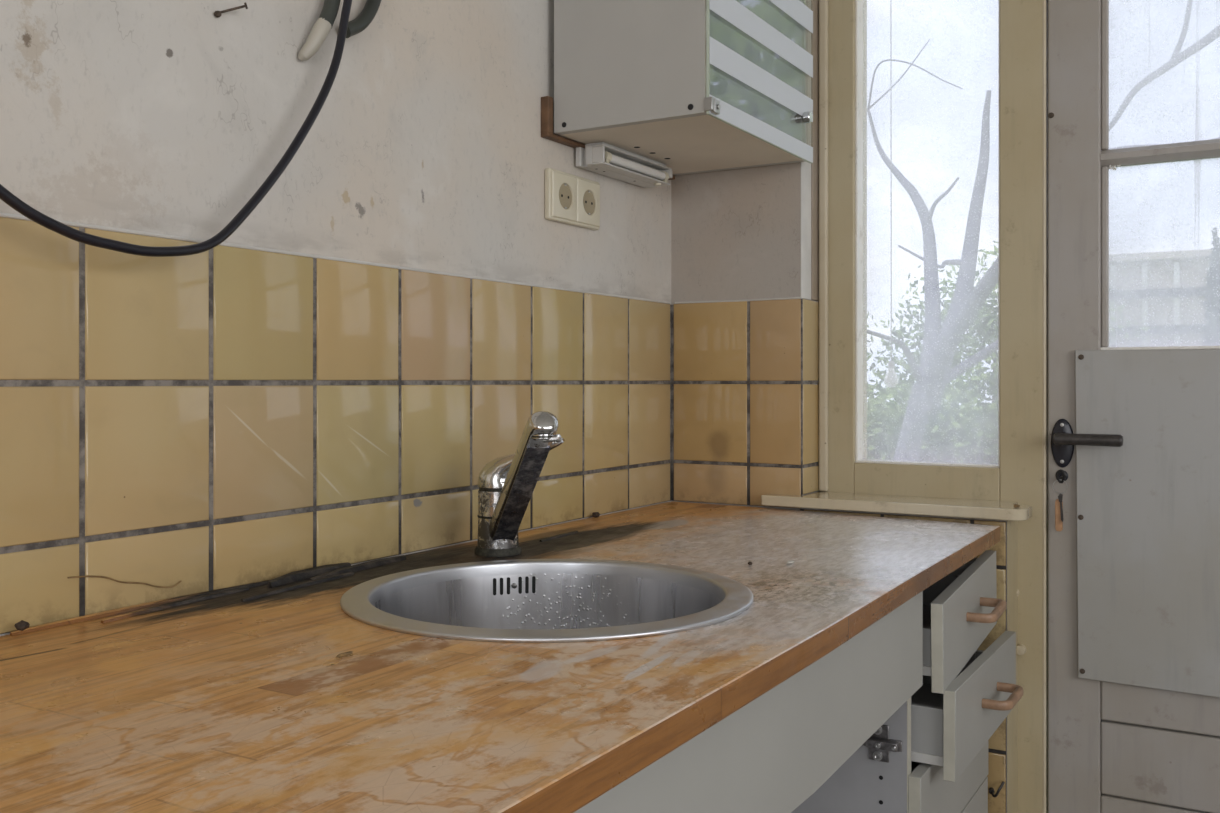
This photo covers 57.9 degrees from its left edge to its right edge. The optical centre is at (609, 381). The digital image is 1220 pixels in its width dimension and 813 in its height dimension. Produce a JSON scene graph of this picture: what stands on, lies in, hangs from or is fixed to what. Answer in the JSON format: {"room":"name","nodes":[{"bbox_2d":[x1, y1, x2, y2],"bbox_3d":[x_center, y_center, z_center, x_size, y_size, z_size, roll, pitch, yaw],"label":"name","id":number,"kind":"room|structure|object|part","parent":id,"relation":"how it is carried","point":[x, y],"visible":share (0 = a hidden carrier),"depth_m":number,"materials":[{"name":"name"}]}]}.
{"room":"kitchen","nodes":[
{"label":"kitchen","id":0,"kind":"room"},
{"bbox_2d":[0,0,671,635],"bbox_3d":[-0.927,-0.169,0.498,0.121,2.600,4.210,0,0,31],"label":"wall","id":1,"kind":"structure","parent":0,"point":[335,379],"depth_m":1.30,"materials":[{"name":"yellow tile"}]},
{"bbox_2d":[68,576,181,587],"bbox_3d":[-0.487,0.202,1.115,0.004,0.029,0.128,0,0,31],"label":"strand","id":2,"kind":"object","parent":1,"relation":"attached to","point":[73,576],"visible":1,"depth_m":1.12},
{"bbox_2d":[214,3,247,17],"bbox_3d":[-0.419,-0.410,1.220,0.036,0.020,0.012,0,0,-23],"label":"nail","id":3,"kind":"object","parent":1,"relation":"attached to","point":[217,14],"visible":1,"depth_m":1.22,"materials":[{"name":"metal"}]},
{"bbox_2d":[298,0,340,60],"bbox_3d":[-0.336,-0.923,1.349,0.027,1.082,0.101,0,0,31],"label":"conduit pipe","id":4,"kind":"object","parent":1,"relation":"attached to","point":[324,23],"visible":1,"depth_m":1.32,"materials":[{"name":"white plastic"}]},
{"bbox_2d":[346,0,380,37],"bbox_3d":[-0.298,-0.944,1.409,0.020,1.038,0.119,0,0,31],"label":"conduit pipe","id":5,"kind":"object","parent":1,"relation":"attached to","point":[362,21],"visible":0.88,"depth_m":1.38,"materials":[{"name":"grey plastic"}]},
{"bbox_2d":[545,168,599,229],"bbox_3d":[-0.059,-0.301,1.828,0.016,0.082,0.154,0,0,31],"label":"wall socket","id":6,"kind":"object","parent":1,"relation":"attached to","point":[570,199],"visible":1,"depth_m":1.81,"materials":[{"name":"beige plastic"}]},
{"bbox_2d":[551,170,576,221],"bbox_3d":[-0.073,-0.301,1.794,0.005,0.073,0.072,0,0,31],"label":"outlet","id":7,"kind":"object","parent":6,"relation":"attached to","point":[563,185],"depth_m":1.79,"materials":[{"name":"plastic"}]},
{"bbox_2d":[577,178,599,226],"bbox_3d":[-0.036,-0.301,1.856,0.005,0.073,0.072,0,0,31],"label":"outlet","id":8,"kind":"object","parent":6,"relation":"attached to","point":[588,191],"depth_m":1.85,"materials":[{"name":"plastic"}]},
{"bbox_2d":[541,0,812,179],"bbox_3d":[0.134,-0.749,1.871,0.302,0.719,0.446,0,0,31],"label":"upper cabinet","id":9,"kind":"object","parent":1,"relation":"attached to","point":[686,86],"visible":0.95,"depth_m":1.74,"materials":[{"name":"white laminate"}]},
{"bbox_2d":[576,142,671,187],"bbox_3d":[0.029,-0.375,1.927,0.056,0.044,0.243,0,0,31],"label":"strip light","id":10,"kind":"object","parent":9,"relation":"attached to","point":[602,158],"visible":1,"depth_m":1.89,"materials":[{"name":"beige plastic"}]},
{"bbox_3d":[0.030,-0.394,1.931,0.034,0.006,0.223,0,0,31],"label":"mounting plate","id":11,"kind":"part","parent":10,"relation":"part of","materials":[{"name":"white plastic"}]},
{"bbox_3d":[0.029,-0.753,1.701,0.267,0.712,0.016,0,0,31],"label":"panel","id":12,"kind":"part","parent":9,"relation":"part of","materials":[{"name":"white wood"}]},
{"bbox_3d":[0.133,-0.405,1.877,0.267,0.016,0.392,0,0,31],"label":"panel","id":13,"kind":"part","parent":9,"relation":"part of","materials":[{"name":"beige wood"}]},
{"bbox_3d":[0.238,-0.753,2.052,0.267,0.712,0.016,0,0,31],"label":"panel","id":14,"kind":"part","parent":9,"relation":"part of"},
{"bbox_3d":[0.349,-0.467,1.951,0.014,0.020,0.020,0,0,31],"label":"knob","id":15,"kind":"part","parent":9,"relation":"part of","materials":[{"name":"silver metal"}]},
{"bbox_2d":[671,0,1017,812],"bbox_3d":[0.427,-0.169,2.048,0.626,2.600,0.160,0,0,31],"label":"wall","id":16,"kind":"structure","parent":0,"point":[745,241],"depth_m":2.06,"materials":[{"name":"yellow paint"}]},
{"bbox_2d":[761,0,1047,812],"bbox_3d":[0.527,-0.034,1.975,0.470,2.330,0.204,0,0,31],"label":"window","id":17,"kind":"structure","parent":16,"relation":"in","point":[848,481],"depth_m":1.91,"materials":[{"name":"beige paint"}]},
{"bbox_3d":[0.501,0.215,1.943,0.458,0.019,0.124,0,0,31],"label":"sill","id":18,"kind":"part","parent":17,"relation":"part of","materials":[{"name":"beige paint"}]},
{"bbox_3d":[0.586,-0.484,2.017,0.260,1.268,0.004,0,0,31],"label":"pane","id":19,"kind":"part","parent":17,"relation":"part of","materials":[{"name":"clear glass"}]},
{"bbox_2d":[1048,0,1219,812],"bbox_3d":[1.035,-0.019,1.700,0.682,2.260,0.097,0,0,31],"label":"door","id":20,"kind":"structure","parent":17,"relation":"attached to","point":[1134,416],"depth_m":1.82,"materials":[{"name":"grey paint"}]},
{"bbox_2d":[1052,469,1067,530],"bbox_3d":[0.760,0.199,1.857,0.022,0.104,0.020,0,0,-23],"label":"keys","id":21,"kind":"object","parent":20,"relation":"attached to","point":[1059,519],"visible":1,"depth_m":1.85,"materials":[{"name":"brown leather"}]},
{"bbox_3d":[0.766,0.159,1.868,0.019,0.019,0.003,0,0,31],"label":"keyhole plate","id":22,"kind":"part","parent":20,"relation":"part of","materials":[{"name":"black metal"}]},
{"bbox_3d":[0.788,0.096,1.820,0.108,0.023,0.050,0,0,31],"label":"handle","id":23,"kind":"part","parent":20,"relation":"part of","materials":[{"name":"metal"}]},
{"bbox_3d":[1.047,0.781,1.724,0.511,0.658,0.034,0,0,31],"label":"plank panel","id":24,"kind":"part","parent":20,"relation":"part of","materials":[{"name":"grey paint"}]},
{"bbox_3d":[1.050,-0.536,1.729,0.512,0.965,0.004,0,0,31],"label":"pane","id":25,"kind":"part","parent":20,"relation":"part of","materials":[{"name":"clear glass"}]},
{"bbox_2d":[989,781,1004,796],"bbox_3d":[0.636,0.670,1.821,0.015,0.028,0.028,0,0,-33],"label":"hook","id":26,"kind":"object","parent":16,"relation":"attached to","point":[991,790],"visible":1,"depth_m":1.81,"materials":[{"name":"metal"}]},
{"bbox_3d":[0.382,1.181,-0.282,3.170,0.100,4.210,0,0,31],"label":"floor","id":27,"kind":"structure","parent":0,"visible":0},
{"bbox_2d":[574,591,922,812],"bbox_3d":[-0.315,0.694,0.783,0.582,0.873,1.826,0,0,31],"label":"base cabinet","id":28,"kind":"object","parent":27,"relation":"on","point":[834,736],"visible":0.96,"depth_m":1.09,"materials":[{"name":"white laminate"}]},
{"bbox_2d":[0,501,999,812],"bbox_3d":[-0.373,0.239,0.685,0.639,0.036,2.999,0,0,31],"label":"countertop","id":29,"kind":"structure","parent":28,"relation":"on","point":[236,699],"depth_m":0.85,"materials":[{"name":"brown wood"}]},
{"bbox_2d":[14,620,29,630],"bbox_3d":[-0.533,0.221,1.000,0.011,0.010,0.012,0,0,31],"label":"crumb","id":30,"kind":"object","parent":29,"relation":"on","point":[22,625],"visible":1,"depth_m":1.00,"materials":[{"name":"food"}]},
{"bbox_2d":[336,651,352,657],"bbox_3d":[-0.223,0.229,0.928,0.005,0.003,0.023,0,0,31],"label":"crumb","id":31,"kind":"object","parent":29,"relation":"on","point":[349,652],"visible":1,"depth_m":0.93,"materials":[{"name":"food"}]},
{"bbox_2d":[475,411,564,556],"bbox_3d":[-0.093,0.132,1.392,0.100,0.197,0.281,0,0,-22],"label":"tap","id":32,"kind":"object","parent":29,"relation":"on","point":[506,484],"visible":1,"depth_m":1.41,"materials":[{"name":"silver metal"}]},
{"bbox_3d":[-0.119,0.107,1.468,0.128,0.067,0.055,0,0,31],"label":"lever","id":33,"kind":"part","parent":32,"relation":"part of","materials":[{"name":"silver metal"}]},
{"bbox_3d":[-0.113,0.129,1.375,0.037,0.190,0.264,0,0,-18],"label":"spout","id":34,"kind":"part","parent":32,"relation":"part of","materials":[{"name":"silver metal"}]},
{"bbox_3d":[-0.066,0.065,1.264,0.021,0.010,0.009,0,0,5],"label":"diverter knob","id":35,"kind":"part","parent":32,"relation":"part of","materials":[{"name":"silver metal"}]},
{"bbox_2d":[340,559,752,642],"bbox_3d":[-0.066,0.314,1.196,0.440,0.178,0.440,0,0,31],"label":"sink","id":36,"kind":"object","parent":29,"relation":"in","point":[518,600],"visible":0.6,"depth_m":1.34,"materials":[{"name":"metal"}]},
{"bbox_3d":[-0.066,0.320,1.196,0.380,0.157,0.380,0,0,31],"label":"bowl","id":37,"kind":"part","parent":36,"relation":"part of","materials":[{"name":"metal"}]},
{"bbox_2d":[592,512,599,517],"bbox_3d":[-0.023,0.226,1.875,0.012,0.010,0.020,0,0,31],"label":"crumb","id":38,"kind":"object","parent":29,"relation":"on","point":[594,514],"visible":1,"depth_m":1.87,"materials":[{"name":"food"}]},
{"bbox_3d":[0.141,0.655,1.564,0.566,0.792,0.016,0,0,31],"label":"panel","id":39,"kind":"part","parent":28,"relation":"part of","materials":[{"name":"grey laminate"}]},
{"bbox_3d":[0.346,0.467,1.425,0.060,0.048,0.012,0,0,31],"label":"hinge plate","id":40,"kind":"part","parent":28,"relation":"part of","materials":[{"name":"silver metal"}]},
{"bbox_2d":[908,550,1022,812],"bbox_3d":[0.288,0.655,1.721,0.657,0.792,0.432,0,0,31],"label":"drawers","id":41,"kind":"object","parent":27,"relation":"on","point":[966,692],"visible":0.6,"depth_m":1.53,"materials":[{"name":"grey laminate"}]},
{"bbox_3d":[0.328,0.567,1.676,0.360,0.070,0.340,0,0,31],"label":"drawer","id":42,"kind":"part","parent":41,"relation":"part of","materials":[{"name":"white wood"}]},
{"bbox_3d":[0.347,0.345,1.678,0.372,0.074,0.364,0,0,31],"label":"drawer","id":43,"kind":"part","parent":41,"relation":"part of","materials":[{"name":"white wood"}]},
{"bbox_3d":[0.372,0.463,1.681,0.360,0.072,0.354,0,0,31],"label":"drawer","id":44,"kind":"part","parent":41,"relation":"part of","materials":[{"name":"white wood"}]},
{"bbox_3d":[0.491,0.563,1.581,0.016,0.117,0.397,0,0,31],"label":"drawer","id":45,"kind":"part","parent":41,"relation":"part of","materials":[{"name":"white laminate"}]},
{"bbox_3d":[0.339,0.655,1.897,0.564,0.792,0.016,0,0,31],"label":"panel","id":46,"kind":"part","parent":41,"relation":"part of","materials":[{"name":"white wood"}]},
{"bbox_3d":[0.516,0.336,1.595,0.016,0.133,0.396,0,0,29],"label":"drawer","id":47,"kind":"part","parent":41,"relation":"part of","materials":[{"name":"white laminate"}]},
{"bbox_3d":[0.490,0.725,1.581,0.016,0.200,0.397,0,0,31],"label":"drawer","id":48,"kind":"part","parent":41,"relation":"part of","materials":[{"name":"white laminate"}]},
{"bbox_3d":[0.539,0.457,1.593,0.016,0.117,0.395,0,0,31],"label":"drawer","id":49,"kind":"part","parent":41,"relation":"part of","materials":[{"name":"white laminate"}]},
{"bbox_3d":[0.544,0.329,1.588,0.039,0.017,0.110,0,0,29],"label":"handle","id":50,"kind":"part","parent":41,"relation":"part of","materials":[{"name":"brown wood"}]},
{"bbox_3d":[0.567,0.452,1.585,0.039,0.012,0.110,0,0,31],"label":"handle","id":51,"kind":"part","parent":41,"relation":"part of","materials":[{"name":"brown wood"}]},
{"label":"outside","id":52,"kind":"structure","parent":0,"visible":0},
{"bbox_2d":[867,404,998,457],"bbox_3d":[15.522,1.381,27.982,60.000,0.200,59.830,0,0,31],"label":"ground","id":53,"kind":"structure","parent":52,"point":[963,406],"depth_m":46.69,"materials":[{"name":"green plant"}]},
{"bbox_2d":[867,311,872,359],"bbox_3d":[1.140,-0.034,9.117,2.140,2.661,1.660,0,0,31],"label":"shrub","id":54,"kind":"object","parent":53,"relation":"on","point":[869,356],"visible":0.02,"depth_m":8.62,"materials":[{"name":"green plant"}]},
{"bbox_2d":[867,39,998,460],"bbox_3d":[1.800,-0.322,5.717,1.222,3.516,2.048,0,0,25],"label":"tree","id":55,"kind":"object","parent":53,"relation":"on","point":[943,374],"visible":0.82,"depth_m":5.76,"materials":[{"name":"grey plant"}]},
{"bbox_2d":[867,363,998,463],"bbox_3d":[2.066,0.578,7.208,1.602,1.436,1.109,0,0,31],"label":"shrub","id":56,"kind":"object","parent":53,"relation":"on","point":[951,416],"visible":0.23,"depth_m":7.01,"materials":[{"name":"green plant"}]},
{"bbox_3d":[2.189,0.711,7.075,0.111,1.160,0.111,0,0,-37],"label":"stem","id":57,"kind":"part","parent":56,"relation":"part of","materials":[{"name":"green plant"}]},
{"bbox_2d":[867,241,1127,461],"bbox_3d":[3.182,0.018,9.129,2.479,2.586,1.304,0,0,34],"label":"shrub","id":58,"kind":"object","parent":53,"relation":"on","point":[987,322],"visible":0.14,"depth_m":9.16,"materials":[{"name":"green plant"}]},
{"bbox_3d":[3.195,0.511,9.153,0.111,1.560,0.111,0,0,8],"label":"stem","id":59,"kind":"part","parent":58,"relation":"part of","materials":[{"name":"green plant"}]},
{"bbox_2d":[1109,0,1219,149],"bbox_3d":[3.744,-0.754,6.989,1.710,4.093,0.306,0,0,11],"label":"bare tree","id":60,"kind":"object","parent":53,"relation":"on","point":[1208,37],"visible":0.23,"depth_m":6.99,"materials":[{"name":"grey plant"}]},
{"bbox_2d":[1127,249,1213,345],"bbox_3d":[6.206,0.066,10.065,3.060,2.450,1.750,0,0,31],"label":"building","id":61,"kind":"structure","parent":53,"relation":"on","point":[1154,264],"depth_m":9.85,"materials":[{"name":"white paint"}]},
{"bbox_3d":[4.833,0.111,9.975,0.045,2.360,0.029,0,0,31],"label":"post","id":62,"kind":"part","parent":61,"relation":"part of","materials":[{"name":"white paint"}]},
{"bbox_3d":[5.782,-0.796,9.374,2.880,0.075,0.029,0,0,31],"label":"rail","id":63,"kind":"part","parent":61,"relation":"part of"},
{"bbox_3d":[5.057,0.111,9.841,0.045,2.360,0.029,0,0,31],"label":"post","id":64,"kind":"part","parent":61,"relation":"part of","materials":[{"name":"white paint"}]},
{"bbox_3d":[5.782,-0.466,9.374,2.880,0.075,0.029,0,0,31],"label":"rail","id":65,"kind":"part","parent":61,"relation":"part of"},
{"bbox_2d":[1201,228,1219,345],"bbox_3d":[4.423,0.086,8.018,0.296,2.411,0.339,0,0,15],"label":"conifer","id":66,"kind":"object","parent":53,"relation":"on","point":[1210,292],"visible":0.15,"depth_m":8.00,"materials":[{"name":"green plant"}]},
{"bbox_3d":[4.415,0.161,8.018,0.111,2.260,0.111,0,0,-37],"label":"stem","id":67,"kind":"part","parent":66,"relation":"part of","materials":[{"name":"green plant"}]},
{"bbox_3d":[0.382,-1.519,-0.282,3.170,0.100,4.210,0,0,31],"label":"ceiling","id":68,"kind":"structure","parent":0,"visible":0},
{"bbox_2d":[0,0,351,256],"bbox_3d":[-0.465,-0.792,1.068,0.050,1.343,0.796,0,0,33],"label":"cable","id":69,"kind":"object","parent":68,"relation":"hanging from","point":[6,196],"visible":1,"depth_m":1.14,"materials":[{"name":"black rubber"}]},
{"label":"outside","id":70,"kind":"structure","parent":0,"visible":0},
{"bbox_2d":[884,0,898,387],"bbox_3d":[0.554,-0.668,2.305,0.040,1.362,0.389,0,0,31],"label":"hanging bulb","id":71,"kind":"object","parent":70,"point":[891,364],"visible":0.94,"depth_m":2.40,"materials":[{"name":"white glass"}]},
{"bbox_3d":[0.612,-0.682,2.402,0.002,1.273,0.005,0,0,31],"label":"cord","id":72,"kind":"part","parent":71,"relation":"part of","materials":[{"name":"white plastic"}]},
{"bbox_3d":[0.613,-0.008,2.403,0.031,0.043,0.031,0,0,31],"label":"bulb","id":73,"kind":"part","parent":71,"relation":"part of","materials":[{"name":"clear glass"}]}
]}

